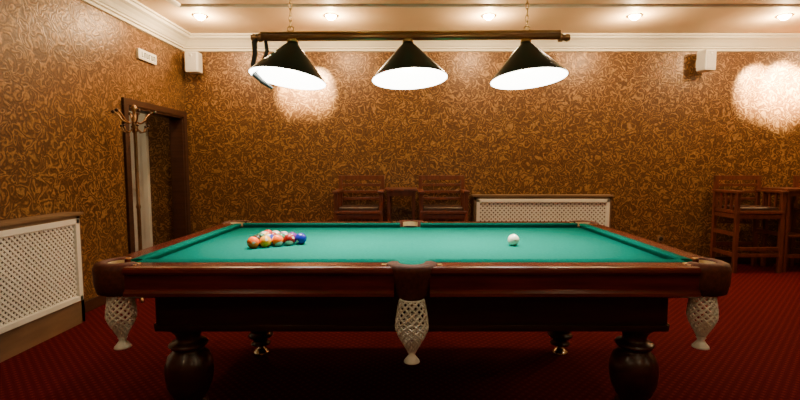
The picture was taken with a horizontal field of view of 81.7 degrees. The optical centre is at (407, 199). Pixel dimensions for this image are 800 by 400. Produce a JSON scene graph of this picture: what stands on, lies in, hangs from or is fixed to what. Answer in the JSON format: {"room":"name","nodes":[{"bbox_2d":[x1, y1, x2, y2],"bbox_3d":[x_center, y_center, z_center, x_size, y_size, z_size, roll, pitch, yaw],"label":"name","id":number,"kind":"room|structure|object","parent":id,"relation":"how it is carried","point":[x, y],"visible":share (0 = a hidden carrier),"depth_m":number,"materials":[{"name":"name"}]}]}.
{"room":"games hall","nodes":[
{"label":"games hall","id":0,"kind":"room"},
{"bbox_2d":[0,0,184,300],"bbox_3d":[-3.025,-0.328,2.281,0.150,3.000,7.800,0,4,0],"label":"wall","id":1,"kind":"structure","parent":0,"point":[65,65],"depth_m":4.10,"materials":[{"name":"brown paper"}]},
{"bbox_2d":[85,296,106,312],"bbox_3d":[-2.940,1.172,1.696,0.020,0.100,6.400,0,4,0],"label":"baseboard","id":2,"kind":"structure","parent":1,"relation":"attached to","point":[97,301],"depth_m":4.32,"materials":[{"name":"brown wood"}]},
{"bbox_2d":[80,0,190,51],"bbox_3d":[-2.850,-1.732,2.172,0.200,0.185,7.800,0,4,0],"label":"trim","id":3,"kind":"structure","parent":1,"relation":"attached to","point":[133,13],"depth_m":5.00,"materials":[{"name":"paint"}]},
{"bbox_2d":[129,111,152,251],"bbox_3d":[-3.870,-0.171,6.147,0.830,2.085,0.112,0,4,0],"label":"door","id":4,"kind":"structure","parent":1,"relation":"in","point":[142,139],"depth_m":6.15,"materials":[{"name":"white paint"}]},
{"bbox_2d":[136,48,156,64],"bbox_3d":[-2.932,-1.609,5.191,0.036,0.110,0.360,0,4,0],"label":"exit sign","id":5,"kind":"object","parent":1,"relation":"attached to","point":[141,54],"visible":1,"depth_m":5.16,"materials":[{"name":"white paint"}]},
{"bbox_2d":[121,97,190,253],"bbox_3d":[-3.017,-0.096,5.509,0.187,2.035,1.360,0,4,0],"label":"trim","id":6,"kind":"structure","parent":1,"relation":"attached to","point":[178,133],"depth_m":6.03,"materials":[{"name":"brown wood"}]},
{"bbox_2d":[0,264,799,399],"bbox_3d":[1.150,1.217,2.402,11.200,0.100,8.100,0,4,0],"label":"floor","id":7,"kind":"structure","parent":0,"point":[753,353],"depth_m":3.18,"materials":[{"name":"red carpet"}]},
{"bbox_2d":[0,212,85,362],"bbox_3d":[-2.842,0.640,3.074,0.172,0.945,1.790,0,4,0],"label":"radiator cover","id":8,"kind":"object","parent":7,"relation":"on","point":[42,285],"visible":1,"depth_m":3.48,"materials":[{"name":"laminate"}]},
{"bbox_2d":[111,105,156,302],"bbox_3d":[-2.705,0.024,4.636,0.367,1.929,0.413,1,5,17],"label":"coat rack","id":9,"kind":"object","parent":7,"relation":"on","point":[134,119],"visible":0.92,"depth_m":4.59,"materials":[{"name":"brown wood"}]},
{"bbox_2d":[332,175,384,220],"bbox_3d":[-0.610,0.292,5.901,0.630,1.200,0.500,0,4,0],"label":"chair","id":10,"kind":"object","parent":7,"relation":"on","point":[341,211],"visible":0.66,"depth_m":5.97,"materials":[{"name":"brown wood"}]},
{"bbox_2d":[385,187,416,220],"bbox_3d":[-0.085,0.368,5.917,0.400,1.045,0.420,0,4,0],"label":"side table","id":11,"kind":"object","parent":7,"relation":"on","point":[391,191],"visible":0.47,"depth_m":5.70,"materials":[{"name":"brown wood"}]},
{"bbox_2d":[92,220,731,399],"bbox_3d":[0.018,0.674,2.991,3.018,0.890,1.803,0,4,0],"label":"pool table","id":12,"kind":"object","parent":7,"relation":"on","point":[561,278],"visible":0.98,"depth_m":2.24,"materials":[{"name":"fabric"}]},
{"bbox_2d":[247,230,306,247],"bbox_3d":[-0.797,0.241,2.897,0.322,0.071,0.361,0,4,0],"label":"balls","id":13,"kind":"object","parent":12,"relation":"on","point":[266,238],"visible":1,"depth_m":2.83,"materials":[{"name":"multicoloured plastic"}]},
{"bbox_2d":[508,234,518,245],"bbox_3d":[0.650,0.245,2.848,0.071,0.071,0.071,0,4,0],"label":"cue ball","id":14,"kind":"object","parent":12,"relation":"on","point":[513,239],"visible":1,"depth_m":2.82,"materials":[{"name":"beige plastic"}]},
{"bbox_2d":[417,175,469,220],"bbox_3d":[0.440,0.292,5.901,0.630,1.200,0.500,0,4,0],"label":"chair","id":15,"kind":"object","parent":7,"relation":"on","point":[460,212],"visible":0.64,"depth_m":5.83,"materials":[{"name":"brown wood"}]},
{"bbox_2d":[471,194,613,227],"bbox_3d":[1.765,0.401,6.142,1.840,0.945,0.172,0,4,0],"label":"radiator cover","id":16,"kind":"object","parent":7,"relation":"on","point":[485,207],"visible":0.45,"depth_m":6.06,"materials":[{"name":"laminate"}]},
{"bbox_2d":[710,175,789,272],"bbox_3d":[4.330,0.292,5.901,0.630,1.200,0.500,0,4,0],"label":"chair","id":17,"kind":"object","parent":7,"relation":"on","point":[737,211],"visible":0.98,"depth_m":5.80,"materials":[{"name":"brown wood"}]},
{"bbox_2d":[760,187,799,271],"bbox_3d":[4.855,0.368,5.917,0.400,1.045,0.420,0,4,0],"label":"side table","id":18,"kind":"object","parent":7,"relation":"on","point":[794,191],"visible":0.73,"depth_m":5.78,"materials":[{"name":"brown wood"}]},
{"bbox_2d":[789,175,799,265],"bbox_3d":[5.380,0.292,5.901,0.630,1.200,0.500,0,4,0],"label":"chair","id":19,"kind":"object","parent":7,"relation":"on","point":[796,211],"visible":0.79,"depth_m":6.09,"materials":[{"name":"brown wood"}]},
{"bbox_2d":[136,0,799,32],"bbox_3d":[1.150,-1.874,2.161,11.200,0.100,8.100,0,4,0],"label":"ceiling","id":20,"kind":"structure","parent":0,"point":[219,20],"depth_m":5.15,"materials":[{"name":"paint"}]},
{"bbox_2d":[191,13,207,19],"bbox_3d":[-2.320,-2.033,5.157,0.174,0.048,0.174,0,4,0],"label":"recessed light","id":21,"kind":"object","parent":20,"relation":"in","point":[199,16],"visible":1,"depth_m":5.12,"materials":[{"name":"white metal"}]},
{"bbox_2d":[323,13,338,19],"bbox_3d":[-0.860,-2.033,5.157,0.174,0.048,0.174,0,4,0],"label":"recessed light","id":22,"kind":"object","parent":20,"relation":"in","point":[330,16],"visible":1,"depth_m":5.12,"materials":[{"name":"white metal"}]},
{"bbox_2d":[248,0,570,89],"bbox_3d":[0.013,-1.273,2.777,1.957,1.194,0.462,0,4,0],"label":"lamp","id":23,"kind":"object","parent":20,"relation":"hanging from","point":[288,66],"visible":1,"depth_m":2.81,"materials":[{"name":"brown metal"}]},
{"bbox_2d":[166,0,799,7],"bbox_3d":[1.775,-1.794,1.881,8.450,0.016,6.030,0,4,0],"label":"trim","id":24,"kind":"structure","parent":20,"relation":"attached to","point":[175,3],"depth_m":4.80,"materials":[{"name":"paint"}]},
{"bbox_2d":[481,13,496,19],"bbox_3d":[0.900,-2.033,5.157,0.174,0.048,0.174,0,4,0],"label":"recessed light","id":25,"kind":"object","parent":20,"relation":"in","point":[488,16],"visible":1,"depth_m":5.12,"materials":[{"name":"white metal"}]},
{"bbox_2d":[626,13,643,19],"bbox_3d":[2.530,-2.033,5.157,0.174,0.048,0.174,0,4,0],"label":"recessed light","id":26,"kind":"object","parent":20,"relation":"in","point":[635,16],"visible":1,"depth_m":5.12,"materials":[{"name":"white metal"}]},
{"bbox_2d":[775,13,794,19],"bbox_3d":[4.200,-2.033,5.157,0.174,0.048,0.174,0,4,0],"label":"recessed light","id":27,"kind":"object","parent":20,"relation":"in","point":[785,16],"visible":1,"depth_m":5.12,"materials":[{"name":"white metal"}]},
{"bbox_2d":[147,52,799,255],"bbox_3d":[1.150,-0.637,6.244,11.200,3.000,0.150,0,4,0],"label":"wall","id":28,"kind":"structure","parent":0,"point":[650,131],"depth_m":6.15,"materials":[{"name":"brown paper"}]},
{"bbox_2d":[185,51,202,73],"bbox_3d":[-2.760,-1.770,5.977,0.170,0.260,0.206,0,4,0],"label":"wall speaker","id":29,"kind":"object","parent":28,"relation":"attached to","point":[193,59],"visible":1,"depth_m":5.88,"materials":[{"name":"white plastic"}]},
{"bbox_2d":[184,33,799,51],"bbox_3d":[1.825,-2.027,5.960,9.550,0.185,0.200,0,4,0],"label":"trim","id":30,"kind":"structure","parent":28,"relation":"attached to","point":[199,42],"depth_m":5.97,"materials":[{"name":"paint"}]},
{"bbox_2d":[657,236,663,241],"bbox_3d":[3.420,0.525,6.252,0.085,0.085,0.016,0,4,0],"label":"wall outlet","id":31,"kind":"object","parent":28,"relation":"attached to","point":[660,238],"visible":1,"depth_m":6.25,"materials":[{"name":"plastic"}]},
{"bbox_2d":[696,49,716,71],"bbox_3d":[3.825,-1.789,5.959,0.170,0.260,0.206,-1,5,-14],"label":"wall speaker","id":32,"kind":"object","parent":28,"relation":"attached to","point":[706,59],"visible":1,"depth_m":5.88,"materials":[{"name":"white plastic"}]},
{"bbox_2d":[702,256,799,263],"bbox_3d":[1.825,0.815,6.272,9.550,0.100,0.020,0,4,0],"label":"baseboard","id":33,"kind":"structure","parent":28,"relation":"attached to","point":[741,260],"depth_m":6.26,"materials":[{"name":"brown wood"}]}
]}

